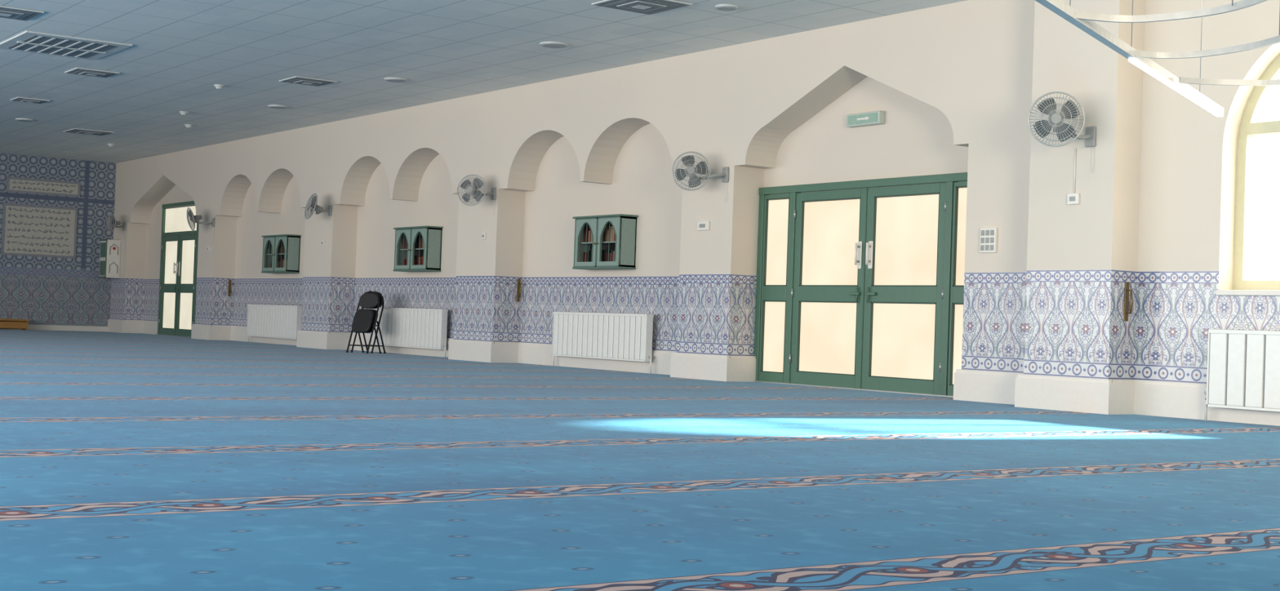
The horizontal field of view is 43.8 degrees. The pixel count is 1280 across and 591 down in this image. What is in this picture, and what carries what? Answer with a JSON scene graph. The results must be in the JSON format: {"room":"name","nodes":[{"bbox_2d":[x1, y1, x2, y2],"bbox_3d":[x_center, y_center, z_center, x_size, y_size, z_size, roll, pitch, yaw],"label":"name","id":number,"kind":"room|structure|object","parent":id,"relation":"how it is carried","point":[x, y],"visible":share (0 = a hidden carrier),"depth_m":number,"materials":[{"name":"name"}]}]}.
{"room":"mosque","nodes":[
{"label":"mosque","id":0,"kind":"room"},
{"bbox_2d":[0,153,115,326],"bbox_3d":[-19.836,-1.478,31.792,19.460,3.945,0.001,3,-1,-36],"label":"wall","id":1,"kind":"structure","parent":0,"point":[42,291],"depth_m":36.55,"materials":[{"name":"tile"}]},
{"bbox_2d":[0,203,77,258],"bbox_3d":[-13.653,-1.464,36.220,1.640,1.160,0.034,3,-1,-36],"label":"tile panel","id":2,"kind":"object","parent":1,"relation":"attached to","point":[28,230],"visible":1,"depth_m":36.20,"materials":[{"name":"white tile"}]},
{"bbox_2d":[6,176,80,196],"bbox_3d":[-13.577,-2.472,36.266,1.620,0.340,0.034,3,-1,-36],"label":"tile panel","id":3,"kind":"object","parent":1,"relation":"attached to","point":[14,184],"visible":1,"depth_m":36.24,"materials":[{"name":"beige tile"}]},
{"bbox_2d":[0,324,108,331],"bbox_3d":[-20.075,0.425,31.605,19.000,0.120,0.050,3,-1,-36],"label":"baseboard","id":4,"kind":"structure","parent":1,"relation":"attached to","point":[45,327],"depth_m":36.55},
{"bbox_2d":[0,0,966,163],"bbox_3d":[-7.911,-3.371,15.533,19.660,0.120,40.500,3,-1,-36],"label":"ceiling","id":5,"kind":"structure","parent":0,"point":[444,50],"depth_m":20.14,"materials":[{"name":"paint"}]},
{"bbox_2d":[0,5,44,21],"bbox_3d":[-7.258,-3.219,18.161,0.700,0.041,0.700,3,-1,-36],"label":"air diffuser","id":6,"kind":"object","parent":5,"relation":"attached to","point":[7,12],"depth_m":18.10,"materials":[{"name":"white metal"}]},
{"bbox_2d":[15,118,34,121],"bbox_3d":[-11.171,-3.184,28.898,0.320,0.028,0.320,3,-1,-36],"label":"ceiling speaker","id":7,"kind":"object","parent":5,"relation":"attached to","point":[18,119],"depth_m":28.82},
{"bbox_2d":[9,97,49,103],"bbox_3d":[-9.986,-3.180,26.055,0.500,0.041,0.500,3,-1,-36],"label":"air diffuser","id":8,"kind":"object","parent":5,"relation":"attached to","point":[18,99],"depth_m":25.95,"materials":[{"name":"white metal"}]},
{"bbox_2d":[0,31,132,60],"bbox_3d":[-7.424,-3.193,20.444,1.300,0.034,1.600,3,-1,-36],"label":"air diffuser","id":9,"kind":"object","parent":5,"relation":"attached to","point":[31,42],"depth_m":20.31,"materials":[{"name":"white metal"}]},
{"bbox_2d":[62,128,114,135],"bbox_3d":[-10.580,-3.125,30.557,0.750,0.041,0.750,3,-1,-36],"label":"air diffuser","id":10,"kind":"object","parent":5,"relation":"in","point":[86,131],"depth_m":30.42,"materials":[{"name":"white metal"}]},
{"bbox_2d":[64,67,119,77],"bbox_3d":[-7.811,-3.161,22.692,0.600,0.041,0.600,3,-1,-36],"label":"air diffuser","id":11,"kind":"object","parent":5,"relation":"attached to","point":[80,71],"depth_m":22.59,"materials":[{"name":"white metal"}]},
{"bbox_2d":[106,143,115,146],"bbox_3d":[-10.898,-3.092,32.793,0.150,0.060,0.150,3,-1,-36],"label":"smoke detector","id":12,"kind":"object","parent":5,"relation":"attached to","point":[108,144],"visible":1,"depth_m":32.75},
{"bbox_2d":[179,111,188,115],"bbox_3d":[-7.722,-3.080,26.946,0.150,0.060,0.150,3,-1,-36],"label":"smoke detector","id":13,"kind":"object","parent":5,"relation":"attached to","point":[182,113],"visible":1,"depth_m":26.90,"materials":[{"name":"white plastic"}]},
{"bbox_2d":[184,124,193,128],"bbox_3d":[-8.174,-3.064,28.839,0.150,0.060,0.150,3,-1,-36],"label":"smoke detector","id":14,"kind":"object","parent":5,"relation":"attached to","point":[188,126],"visible":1,"depth_m":28.79,"materials":[{"name":"white plastic"}]},
{"bbox_2d":[213,84,224,89],"bbox_3d":[-6.235,-3.086,23.581,0.150,0.060,0.150,3,-1,-36],"label":"smoke detector","id":15,"kind":"object","parent":5,"relation":"attached to","point":[218,86],"visible":1,"depth_m":23.54,"materials":[{"name":"white plastic"}]},
{"bbox_2d":[267,104,288,109],"bbox_3d":[-5.865,-3.052,25.770,0.320,0.028,0.320,3,-1,-36],"label":"ceiling speaker","id":16,"kind":"object","parent":5,"relation":"attached to","point":[273,106],"depth_m":25.69},
{"bbox_2d":[278,75,337,86],"bbox_3d":[-4.758,-3.053,22.796,0.620,0.041,0.620,3,-1,-36],"label":"air diffuser","id":17,"kind":"object","parent":5,"relation":"attached to","point":[297,80],"depth_m":22.69,"materials":[{"name":"white metal"}]},
{"bbox_2d":[383,77,407,82],"bbox_3d":[-3.433,-3.024,22.358,0.320,0.028,0.320,3,-1,-36],"label":"ceiling speaker","id":18,"kind":"object","parent":5,"relation":"attached to","point":[388,79],"depth_m":22.28},
{"bbox_2d":[539,41,568,48],"bbox_3d":[-1.033,-2.996,19.059,0.340,0.028,0.340,3,-1,-36],"label":"ceiling speaker","id":19,"kind":"object","parent":5,"relation":"attached to","point":[545,44],"depth_m":18.98},
{"bbox_2d":[591,0,692,14],"bbox_3d":[0.016,-2.994,16.438,0.750,0.041,0.750,3,-1,-36],"label":"air diffuser","id":20,"kind":"object","parent":5,"relation":"in","point":[642,6],"depth_m":16.39,"materials":[{"name":"white metal"}]},
{"bbox_2d":[715,4,737,11],"bbox_3d":[0.893,-2.973,16.453,0.240,0.028,0.240,3,-1,-36],"label":"ceiling speaker","id":21,"kind":"object","parent":5,"relation":"attached to","point":[727,7],"depth_m":16.39},
{"bbox_2d":[1035,0,1279,116],"bbox_3d":[3.626,-2.178,8.958,1.615,1.681,4.744,1,-1,31],"label":"pendant light frame","id":22,"kind":"object","parent":5,"relation":"hanging from","point":[1083,21],"visible":1,"depth_m":8.93,"materials":[{"name":"white metal"}]},
{"bbox_2d":[0,328,1279,590],"bbox_3d":[-8.102,0.628,15.366,19.460,0.001,40.400,3,-1,-36],"label":"floor","id":23,"kind":"structure","parent":0,"point":[129,461],"depth_m":6.40,"materials":[{"name":"blue carpet"}]},
{"bbox_2d":[0,318,29,330],"bbox_3d":[-14.073,0.638,35.374,0.850,0.240,0.450,3,-1,-36],"label":"book stand","id":24,"kind":"object","parent":23,"relation":"on","point":[6,323],"visible":0.98,"depth_m":35.32,"materials":[{"name":"brown wood"}]},
{"bbox_2d":[246,304,302,342],"bbox_3d":[-6.948,0.549,30.219,0.134,0.742,2.480,3,-1,-36],"label":"radiator","id":25,"kind":"object","parent":23,"relation":"on","point":[272,321],"visible":0.98,"depth_m":30.08,"materials":[{"name":"metal"}]},
{"bbox_2d":[346,290,381,353],"bbox_3d":[-4.442,0.426,25.773,0.455,1.014,0.395,1,-1,30],"label":"folding chair","id":26,"kind":"object","parent":23,"relation":"on","point":[362,319],"visible":0.99,"depth_m":25.73,"materials":[{"name":"black metal"}]},
{"bbox_2d":[351,291,386,353],"bbox_3d":[-4.402,0.431,25.974,0.455,1.014,0.395,1,-1,30],"label":"folding chair","id":27,"kind":"object","parent":23,"relation":"on","point":[380,296],"visible":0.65,"depth_m":25.92,"materials":[{"name":"black metal"}]},
{"bbox_2d":[370,306,448,357],"bbox_3d":[-3.755,0.580,25.784,0.134,0.752,2.550,3,-1,-36],"label":"radiator","id":28,"kind":"object","parent":23,"relation":"on","point":[421,328],"visible":0.91,"depth_m":25.51,"materials":[{"name":"metal"}]},
{"bbox_2d":[551,311,653,373],"bbox_3d":[-0.523,0.612,21.297,0.134,0.762,2.330,3,-1,-36],"label":"radiator","id":29,"kind":"object","parent":23,"relation":"on","point":[602,335],"visible":1,"depth_m":21.14,"materials":[{"name":"metal"}]},
{"bbox_2d":[1204,328,1279,420],"bbox_3d":[5.335,0.665,12.373,0.134,0.762,2.160,3,-1,-36],"label":"radiator","id":30,"kind":"object","parent":23,"relation":"on","point":[1243,366],"visible":1,"depth_m":12.90,"materials":[{"name":"metal"}]},
{"bbox_2d":[110,0,1279,383],"bbox_3d":[-0.331,-0.980,20.949,0.460,3.945,40.400,3,-1,-36],"label":"wall","id":31,"kind":"structure","parent":0,"point":[952,83],"depth_m":19.12,"materials":[{"name":"beige paint"}]},
{"bbox_2d":[97,239,120,278],"bbox_3d":[-12.264,-0.850,36.823,0.333,0.890,0.552,3,-1,-36],"label":"upper cabinet","id":32,"kind":"object","parent":31,"relation":"attached to","point":[110,250],"visible":1,"depth_m":36.63,"materials":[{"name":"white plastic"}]},
{"bbox_2d":[106,213,125,239],"bbox_3d":[-11.925,-1.566,36.318,0.430,0.587,0.406,3,-1,-36],"label":"wall fan","id":33,"kind":"object","parent":31,"relation":"attached to","point":[114,223],"visible":1,"depth_m":36.24,"materials":[{"name":"metal"}]},
{"bbox_2d":[156,200,199,337],"bbox_3d":[-10.082,-0.574,34.757,0.151,2.920,2.280,3,-1,-36],"label":"door","id":34,"kind":"structure","parent":31,"relation":"in","point":[179,242],"depth_m":34.78,"materials":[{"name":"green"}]},
{"bbox_2d":[186,207,214,231],"bbox_3d":[-8.882,-1.459,32.042,0.482,0.601,0.504,3,-1,-36],"label":"wall fan","id":35,"kind":"object","parent":31,"relation":"attached to","point":[189,214],"visible":1,"depth_m":31.95,"materials":[{"name":"metal"}]},
{"bbox_2d":[227,279,231,296],"bbox_3d":[-8.256,-0.155,32.119,0.050,0.330,0.130,3,-1,-36],"label":"wall hook","id":36,"kind":"object","parent":31,"relation":"attached to","point":[229,280],"visible":1,"depth_m":32.10,"materials":[{"name":"gold metal"}]},
{"bbox_2d":[261,234,301,273],"bbox_3d":[-6.786,-0.779,30.042,0.290,0.710,1.200,3,-1,-36],"label":"upper cabinet","id":37,"kind":"object","parent":31,"relation":"attached to","point":[282,252],"visible":1,"depth_m":29.88,"materials":[{"name":"teal paint"}]},
{"bbox_2d":[304,193,332,222],"bbox_3d":[-5.544,-1.459,27.444,0.441,0.599,0.472,3,-1,-36],"label":"wall fan","id":38,"kind":"object","parent":31,"relation":"attached to","point":[313,200],"visible":1,"depth_m":27.38,"materials":[{"name":"metal"}]},
{"bbox_2d":[392,226,443,271],"bbox_3d":[-3.584,-0.742,25.595,0.290,0.710,1.160,3,-1,-36],"label":"upper cabinet","id":39,"kind":"object","parent":31,"relation":"attached to","point":[417,248],"visible":1,"depth_m":25.45,"materials":[{"name":"teal paint"}]},
{"bbox_2d":[457,173,496,215],"bbox_3d":[-2.368,-1.455,22.978,0.547,0.581,0.297,2,-1,10],"label":"wall fan","id":40,"kind":"object","parent":31,"relation":"attached to","point":[473,189],"visible":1,"depth_m":22.91,"materials":[{"name":"metal"}]},
{"bbox_2d":[481,232,486,239],"bbox_3d":[-2.279,-0.867,23.219,0.035,0.100,0.100,3,-1,-36],"label":"switch","id":41,"kind":"object","parent":31,"relation":"attached to","point":[483,234],"visible":1,"depth_m":23.19,"materials":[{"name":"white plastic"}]},
{"bbox_2d":[516,278,520,302],"bbox_3d":[-1.741,-0.076,23.138,0.050,0.333,0.104,3,-1,-36],"label":"wall hook","id":42,"kind":"object","parent":31,"relation":"attached to","point":[518,284],"visible":1,"depth_m":23.12,"materials":[{"name":"gold metal"}]},
{"bbox_2d":[572,213,638,270],"bbox_3d":[-0.482,-0.707,21.286,0.290,0.710,1.140,3,-1,-36],"label":"upper cabinet","id":43,"kind":"object","parent":31,"relation":"attached to","point":[603,242],"visible":1,"depth_m":21.16,"materials":[{"name":"teal paint"}]},
{"bbox_2d":[107,319,1279,426],"bbox_3d":[-0.557,0.834,20.801,0.860,0.300,40.400,3,-1,-36],"label":"baseboard","id":44,"kind":"structure","parent":31,"relation":"attached to","point":[1087,395],"depth_m":15.58,"materials":[{"name":"beige paint"}]},
{"bbox_2d":[671,151,728,201],"bbox_3d":[0.716,-1.399,18.770,0.673,0.582,0.292,2,-1,9],"label":"wall fan","id":45,"kind":"object","parent":31,"relation":"attached to","point":[701,168],"visible":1,"depth_m":18.70,"materials":[{"name":"metal"}]},
{"bbox_2d":[697,221,710,231],"bbox_3d":[0.754,-0.832,19.008,0.035,0.110,0.220,3,-1,-36],"label":"thermostat","id":46,"kind":"object","parent":31,"relation":"attached to","point":[701,225],"visible":1,"depth_m":18.98,"materials":[{"name":"white plastic"}]},
{"bbox_2d":[753,172,967,397],"bbox_3d":[2.446,-0.116,17.336,0.151,2.290,3.640,3,-1,-36],"label":"door","id":47,"kind":"structure","parent":31,"relation":"in","point":[860,284],"depth_m":17.34,"materials":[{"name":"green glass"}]},
{"bbox_2d":[846,111,884,128],"bbox_3d":[2.467,-1.930,17.435,0.098,0.140,0.520,3,-1,-36],"label":"exit sign","id":48,"kind":"object","parent":31,"relation":"attached to","point":[875,117],"visible":1,"depth_m":17.37,"materials":[{"name":"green plastic"}]},
{"bbox_2d":[979,227,997,253],"bbox_3d":[3.362,-0.533,15.367,0.035,0.240,0.200,3,-1,-36],"label":"light switch panel","id":49,"kind":"object","parent":31,"relation":"attached to","point":[988,236],"visible":1,"depth_m":15.35,"materials":[{"name":"white plastic"}]},
{"bbox_2d":[1215,289,1279,295],"bbox_3d":[5.544,-0.011,12.593,0.380,0.045,2.000,3,-1,-36],"label":"window sill","id":50,"kind":"structure","parent":31,"relation":"attached to","point":[1218,292],"depth_m":13.05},
{"bbox_2d":[1232,54,1279,289],"bbox_3d":[5.648,-1.119,12.658,0.080,2.180,2.000,3,-1,-36],"label":"window","id":51,"kind":"structure","parent":31,"relation":"in","point":[1248,128],"depth_m":13.38,"materials":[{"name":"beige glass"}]},
{"bbox_2d":[1023,0,1144,379],"bbox_3d":[3.974,-0.942,14.276,0.349,3.944,0.940,3,-1,-36],"label":"pillar","id":52,"kind":"structure","parent":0,"point":[1081,257],"depth_m":14.04,"materials":[{"name":"beige paint"}]},
{"bbox_2d":[1027,91,1096,168],"bbox_3d":[3.708,-1.432,13.946,0.503,0.692,0.383,3,-1,-36],"label":"wall fan","id":53,"kind":"object","parent":52,"relation":"attached to","point":[1064,131],"depth_m":13.90,"materials":[{"name":"white plastic"}]},
{"bbox_2d":[1066,192,1079,204],"bbox_3d":[3.843,-0.857,14.122,0.035,0.100,0.120,3,-1,-36],"label":"switch","id":54,"kind":"object","parent":52,"relation":"attached to","point":[1072,198],"visible":1,"depth_m":14.10,"materials":[{"name":"white plastic"}]},
{"bbox_2d":[1073,148,1075,193],"bbox_3d":[3.861,-1.107,14.132,0.012,0.400,0.012,3,-1,-36],"label":"cable","id":55,"kind":"object","parent":52,"relation":"attached to","point":[1075,148],"visible":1,"depth_m":14.13,"materials":[{"name":"white plastic"}]},
{"bbox_2d":[1124,282,1133,320],"bbox_3d":[4.270,0.055,13.861,0.050,0.328,0.087,3,-1,-36],"label":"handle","id":56,"kind":"object","parent":52,"relation":"attached to","point":[1126,284],"visible":1,"depth_m":13.86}
]}

